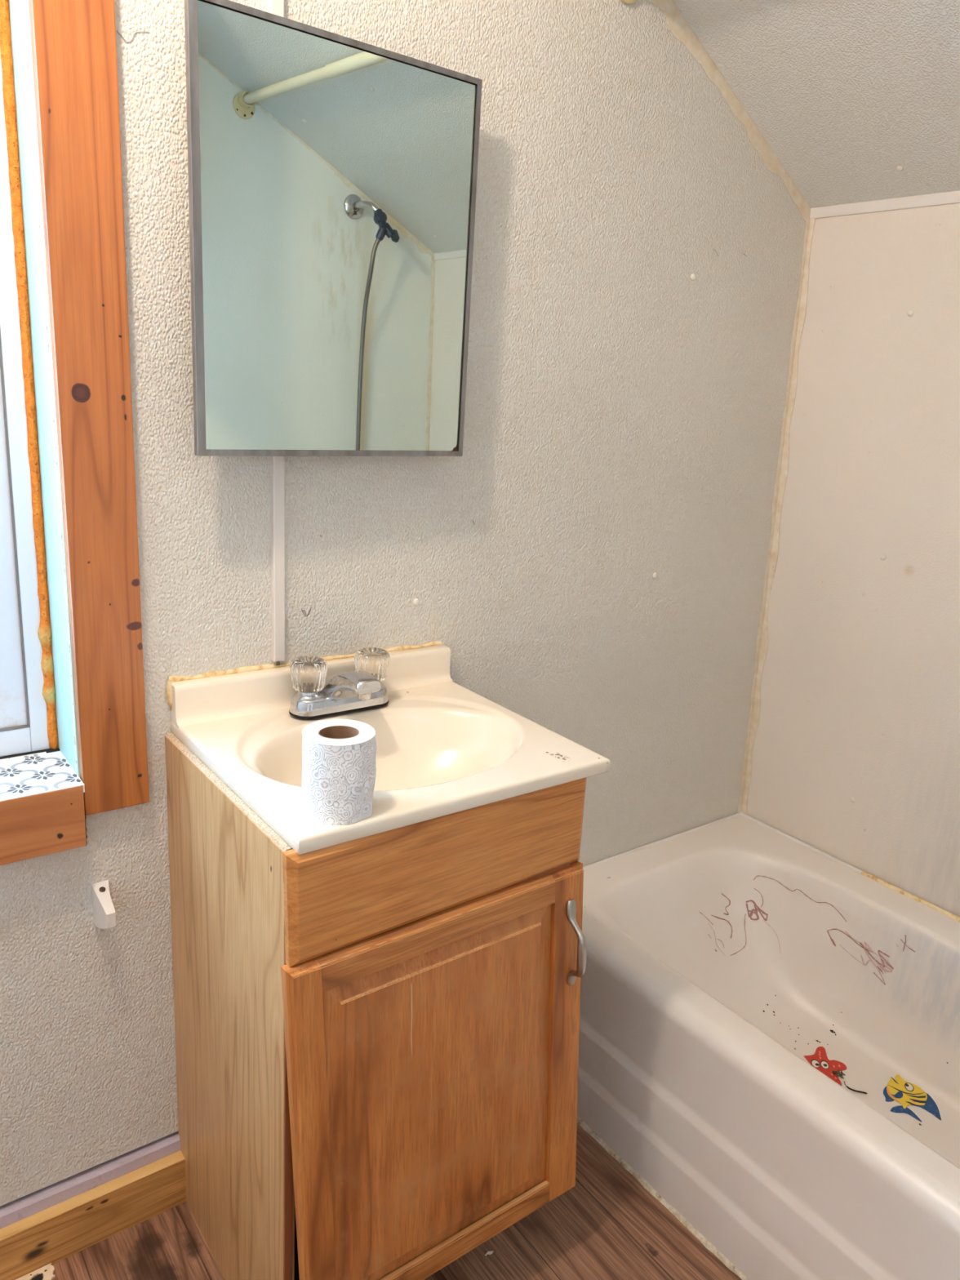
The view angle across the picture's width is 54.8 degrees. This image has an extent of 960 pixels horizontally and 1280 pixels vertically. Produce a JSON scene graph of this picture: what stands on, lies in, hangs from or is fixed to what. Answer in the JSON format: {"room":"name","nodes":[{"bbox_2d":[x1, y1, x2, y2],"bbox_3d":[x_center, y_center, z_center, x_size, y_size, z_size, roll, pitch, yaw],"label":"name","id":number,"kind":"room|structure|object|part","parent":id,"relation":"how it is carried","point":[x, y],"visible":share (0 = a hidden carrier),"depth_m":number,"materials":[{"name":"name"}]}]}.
{"room":"bathroom","nodes":[
{"label":"bathroom","id":0,"kind":"room"},
{"bbox_2d":[51,1123,742,1279],"bbox_3d":[0.175,1.242,0.854,3.100,0.100,2.500,-8,19,-36],"label":"floor","id":1,"kind":"structure","parent":0,"point":[606,1226],"depth_m":1.52,"materials":[{"name":"brown wood"}]},
{"bbox_2d":[15,1262,55,1279],"bbox_3d":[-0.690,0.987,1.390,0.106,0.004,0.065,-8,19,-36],"label":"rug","id":2,"kind":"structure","parent":1,"relation":"on","point":[45,1273],"depth_m":1.42,"materials":[{"name":"beige fabric"}]},
{"bbox_2d":[164,733,586,1279],"bbox_3d":[-0.160,0.572,1.443,0.492,0.840,0.468,-8,19,-36],"label":"vanity cabinet","id":3,"kind":"object","parent":1,"relation":"on","point":[377,1036],"visible":0.98,"depth_m":1.25,"materials":[{"name":"brown wood"}]},
{"bbox_3d":[-0.363,0.593,1.330,0.016,0.834,0.412,-8,19,-36],"label":"panel","id":4,"kind":"part","parent":3,"relation":"part of","materials":[{"name":"brown wood"}]},
{"bbox_2d":[165,641,610,854],"bbox_3d":[-0.141,0.176,1.356,0.492,0.200,0.431,-8,19,-36],"label":"sink","id":5,"kind":"object","parent":3,"relation":"in","point":[444,748],"visible":0.81,"depth_m":1.38,"materials":[{"name":"beige ceramic"}]},
{"bbox_2d":[302,719,377,825],"bbox_3d":[-0.169,0.157,1.105,0.086,0.100,0.087,-8,19,-36],"label":"toilet paper roll","id":6,"kind":"object","parent":5,"relation":"on","point":[339,756],"visible":1,"depth_m":1.07,"materials":[{"name":"white paper"}]},
{"bbox_2d":[288,647,390,718],"bbox_3d":[-0.200,0.072,1.432,0.169,0.085,0.120,-8,19,-36],"label":"faucet","id":7,"kind":"object","parent":5,"relation":"on","point":[362,688],"visible":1,"depth_m":1.41,"materials":[{"name":"silver metal"}]},
{"bbox_3d":[-0.262,0.053,1.418,0.058,0.047,0.058,-8,19,-36],"label":"knob","id":8,"kind":"part","parent":7,"relation":"part of","materials":[{"name":"clear plastic"}]},
{"bbox_3d":[-0.198,0.070,1.428,0.080,0.054,0.112,-8,19,-36],"label":"spout","id":9,"kind":"part","parent":7,"relation":"part of","materials":[{"name":"silver metal"}]},
{"bbox_3d":[-0.173,0.040,1.483,0.058,0.047,0.058,-8,19,-36],"label":"knob","id":10,"kind":"part","parent":7,"relation":"part of","materials":[{"name":"clear plastic"}]},
{"bbox_3d":[-0.066,0.619,1.296,0.447,0.836,0.004,-8,19,-36],"label":"frame","id":11,"kind":"part","parent":3,"relation":"part of","materials":[{"name":"brown wood"}]},
{"bbox_3d":[-0.036,0.284,1.208,0.477,0.147,0.017,-9,20,-37],"label":"drawer","id":12,"kind":"part","parent":3,"relation":"part of","materials":[{"name":"brown wood"}]},
{"bbox_3d":[-0.046,0.378,1.222,0.375,0.041,0.022,-8,19,-37],"label":"rail","id":13,"kind":"part","parent":3,"relation":"part of","materials":[{"name":"brown wood"}]},
{"bbox_3d":[-0.048,0.631,1.285,0.391,0.485,0.048,-8,19,-36],"label":"door","id":14,"kind":"part","parent":3,"relation":"part of","materials":[{"name":"brown wood"}]},
{"bbox_3d":[-0.046,0.885,1.347,0.372,0.043,0.024,-8,19,-36],"label":"rail","id":15,"kind":"part","parent":3,"relation":"part of","materials":[{"name":"brown wood"}]},
{"bbox_3d":[0.141,0.449,1.357,0.025,0.140,0.039,-8,19,-36],"label":"handle","id":16,"kind":"part","parent":3,"relation":"part of","materials":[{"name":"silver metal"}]},
{"bbox_2d":[484,1250,493,1256],"bbox_3d":[0.015,0.999,1.510,0.016,0.001,0.006,-8,19,-36],"label":"paper scrap","id":17,"kind":"object","parent":1,"relation":"on","point":[488,1252],"visible":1,"depth_m":1.51,"materials":[{"name":"beige paper"}]},
{"bbox_2d":[577,812,959,1279],"bbox_3d":[0.764,0.824,1.618,0.751,0.369,1.418,-8,19,-36],"label":"bathtub","id":18,"kind":"object","parent":1,"relation":"on","point":[722,953],"visible":0.94,"depth_m":1.72,"materials":[{"name":"ceramic"}]},
{"bbox_2d":[804,1046,846,1085],"bbox_3d":[0.709,0.866,1.874,0.072,0.002,0.124,0,16,-13],"label":"sticker","id":19,"kind":"object","parent":18,"relation":"attached to","point":[820,1060],"visible":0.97,"depth_m":1.88,"materials":[{"name":"red plastic"}]},
{"bbox_2d":[831,1068,844,1079],"bbox_3d":[0.721,0.869,1.857,0.023,0.006,0.027,-8,19,-36],"label":"clump","id":20,"kind":"object","parent":19,"relation":"on","point":[842,1073],"visible":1,"depth_m":1.86,"materials":[{"name":"brown"}]},
{"bbox_2d":[844,1080,866,1093],"bbox_3d":[0.735,0.881,1.819,0.046,0.003,0.014,17,20,40],"label":"strand","id":21,"kind":"object","parent":18,"relation":"in","point":[848,1087],"visible":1,"depth_m":1.81,"materials":[{"name":"black"}]},
{"bbox_2d":[883,1074,941,1122],"bbox_3d":[0.833,0.895,1.795,0.110,0.002,0.118,-8,19,-36],"label":"sticker","id":22,"kind":"object","parent":18,"relation":"attached to","point":[906,1093],"visible":1,"depth_m":1.81,"materials":[{"name":"yellow plastic"}]},
{"bbox_2d":[0,0,806,1206],"bbox_3d":[-0.385,-0.371,1.401,2.900,2.750,0.201,-8,19,-36],"label":"wall","id":23,"kind":"structure","parent":0,"point":[624,411],"depth_m":1.56,"materials":[{"name":"beige paint"}]},
{"bbox_2d":[0,0,84,801],"bbox_3d":[-0.946,-0.344,0.955,0.931,1.200,0.234,-8,19,-36],"label":"window","id":24,"kind":"structure","parent":23,"relation":"in","point":[37,712],"depth_m":1.27,"materials":[{"name":"white glass"}]},
{"bbox_3d":[-0.985,-0.360,1.009,0.822,1.092,0.056,-8,19,-36],"label":"sash","id":25,"kind":"part","parent":24,"relation":"part of","materials":[{"name":"plastic"}]},
{"bbox_3d":[-0.987,-0.353,1.013,0.876,1.159,0.072,-8,19,-36],"label":"frame","id":26,"kind":"part","parent":24,"relation":"part of","materials":[{"name":"white plastic"}]},
{"bbox_3d":[-0.956,0.238,1.080,0.903,0.012,0.151,-8,19,-36],"label":"sill","id":27,"kind":"part","parent":24,"relation":"part of","materials":[{"name":"white tile"}]},
{"bbox_2d":[0,785,86,865],"bbox_3d":[-0.966,0.298,1.015,1.005,0.092,0.035,-8,19,-36],"label":"trim","id":28,"kind":"structure","parent":23,"relation":"attached to","point":[36,825],"depth_m":1.26,"materials":[{"name":"brown wood"}]},
{"bbox_2d":[84,814,87,846],"bbox_3d":[-0.563,0.267,1.319,0.005,0.046,0.029,-8,19,-36],"label":"trim","id":29,"kind":"structure","parent":23,"relation":"attached to","point":[85,815],"depth_m":1.31,"materials":[{"name":"brown wood"}]},
{"bbox_2d":[28,0,149,815],"bbox_3d":[-0.492,-0.392,1.168,0.096,1.318,0.020,-8,19,-36],"label":"trim","id":30,"kind":"structure","parent":23,"relation":"attached to","point":[73,45],"depth_m":1.18,"materials":[{"name":"brown wood"}]},
{"bbox_2d":[0,1131,180,1228],"bbox_3d":[-1.039,0.963,1.198,1.312,0.114,0.020,-8,19,-36],"label":"trim","id":31,"kind":"structure","parent":23,"relation":"attached to","point":[28,1205],"depth_m":1.48,"materials":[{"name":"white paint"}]},
{"bbox_2d":[0,1150,186,1279],"bbox_3d":[-1.028,0.980,1.185,1.311,0.090,0.022,-8,19,-36],"label":"baseboard","id":32,"kind":"structure","parent":23,"relation":"attached to","point":[56,1233],"depth_m":1.47,"materials":[{"name":"brown wood"}]},
{"bbox_2d":[91,880,115,928],"bbox_3d":[-0.549,0.395,1.359,0.024,0.066,0.049,-8,19,-36],"label":"paper holder arm","id":33,"kind":"object","parent":23,"relation":"attached to","point":[104,911],"visible":1,"depth_m":1.35,"materials":[{"name":"beige plastic"}]},
{"bbox_2d":[267,0,284,661],"bbox_3d":[-0.276,-0.647,1.259,0.024,1.410,0.010,-8,19,-36],"label":"cable raceway","id":34,"kind":"object","parent":23,"relation":"attached to","point":[275,6],"visible":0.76,"depth_m":1.40,"materials":[{"name":"beige plastic"}]},
{"bbox_2d":[170,644,453,728],"bbox_3d":[-0.251,0.069,1.493,0.485,0.064,0.035,-8,19,-36],"label":"backsplash","id":35,"kind":"structure","parent":23,"relation":"attached to","point":[200,700],"depth_m":1.43,"materials":[{"name":"beige stone"}]},
{"bbox_2d":[184,0,482,456],"bbox_3d":[-0.202,-0.538,1.312,0.439,0.541,0.069,-8,19,-36],"label":"wall mirror","id":36,"kind":"object","parent":23,"relation":"attached to","point":[332,177],"visible":1,"depth_m":1.27,"materials":[{"name":"mirror"}]},
{"bbox_2d":[413,598,419,605],"bbox_3d":[-0.108,-0.065,1.581,0.013,0.013,0.006,-8,19,-36],"label":"cap","id":37,"kind":"object","parent":23,"relation":"attached to","point":[415,602],"visible":1,"depth_m":1.58,"materials":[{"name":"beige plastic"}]},
{"bbox_2d":[620,0,637,4],"bbox_3d":[0.647,-0.918,0.966,0.062,0.091,1.419,-7,19,-34],"label":"curtain rod","id":38,"kind":"object","parent":23,"relation":"attached to","point":[626,2],"visible":1,"depth_m":1.53,"materials":[{"name":"beige metal"}]},
{"bbox_2d":[652,572,657,578],"bbox_3d":[0.364,-0.134,1.922,0.013,0.013,0.006,-8,19,-36],"label":"cap","id":39,"kind":"object","parent":23,"relation":"attached to","point":[655,575],"visible":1,"depth_m":1.92,"materials":[{"name":"beige plastic"}]},
{"bbox_2d":[690,273,696,280],"bbox_3d":[0.409,-0.696,1.776,0.013,0.013,0.006,-8,19,-36],"label":"cap","id":40,"kind":"object","parent":23,"relation":"attached to","point":[693,276],"visible":1,"depth_m":1.77,"materials":[{"name":"beige plastic"}]},
{"bbox_2d":[649,0,810,221],"bbox_3d":[0.782,-0.880,1.082,0.922,0.478,1.420,-8,19,-36],"label":"trim","id":41,"kind":"structure","parent":23,"relation":"attached to","point":[679,28],"depth_m":1.72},
{"bbox_2d":[671,0,959,208],"bbox_3d":[0.751,-0.976,1.039,1.400,0.898,1.600,-8,19,-36],"label":"ceiling","id":42,"kind":"structure","parent":0,"point":[844,94],"depth_m":1.59,"materials":[{"name":"white paint"}]},
{"bbox_2d":[896,165,903,171],"bbox_3d":[0.774,-0.869,1.708,0.012,0.010,0.013,-8,19,-36],"label":"cap","id":43,"kind":"object","parent":42,"relation":"attached to","point":[899,168],"visible":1,"depth_m":1.70,"materials":[{"name":"beige plastic"}]},
{"bbox_2d":[746,203,959,917],"bbox_3d":[1.176,0.018,1.655,0.280,2.050,1.550,-8,19,-36],"label":"wall","id":44,"kind":"structure","parent":0,"point":[860,678],"depth_m":1.94,"materials":[{"name":"white plastic"}]},
{"bbox_2d":[737,208,815,814],"bbox_3d":[1.089,-0.051,1.587,0.073,1.398,1.420,-8,19,-36],"label":"trim strip","id":45,"kind":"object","parent":44,"relation":"attached to","point":[762,647],"depth_m":2.11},
{"bbox_2d":[849,797,855,803],"bbox_3d":[0.831,0.357,2.068,0.006,0.013,0.013,-8,19,-36],"label":"cap","id":46,"kind":"object","parent":44,"relation":"attached to","point":[851,799],"visible":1,"depth_m":2.06,"materials":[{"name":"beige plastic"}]},
{"bbox_2d":[880,553,885,559],"bbox_3d":[0.836,-0.172,1.923,0.006,0.013,0.013,-8,19,-36],"label":"cap","id":47,"kind":"object","parent":44,"relation":"attached to","point":[882,557],"visible":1,"depth_m":1.92,"materials":[{"name":"beige plastic"}]},
{"bbox_2d":[809,190,959,218],"bbox_3d":[1.123,-0.716,1.398,0.008,0.023,1.419,-9,19,-37],"label":"trim","id":48,"kind":"structure","parent":44,"relation":"attached to","point":[953,197],"depth_m":1.80,"materials":[{"name":"beige plastic"}]},
{"bbox_2d":[906,309,914,315],"bbox_3d":[0.836,-0.636,1.801,0.006,0.013,0.013,-8,19,-36],"label":"cap","id":49,"kind":"object","parent":44,"relation":"attached to","point":[910,312],"visible":1,"depth_m":1.80,"materials":[{"name":"beige plastic"}]}
]}

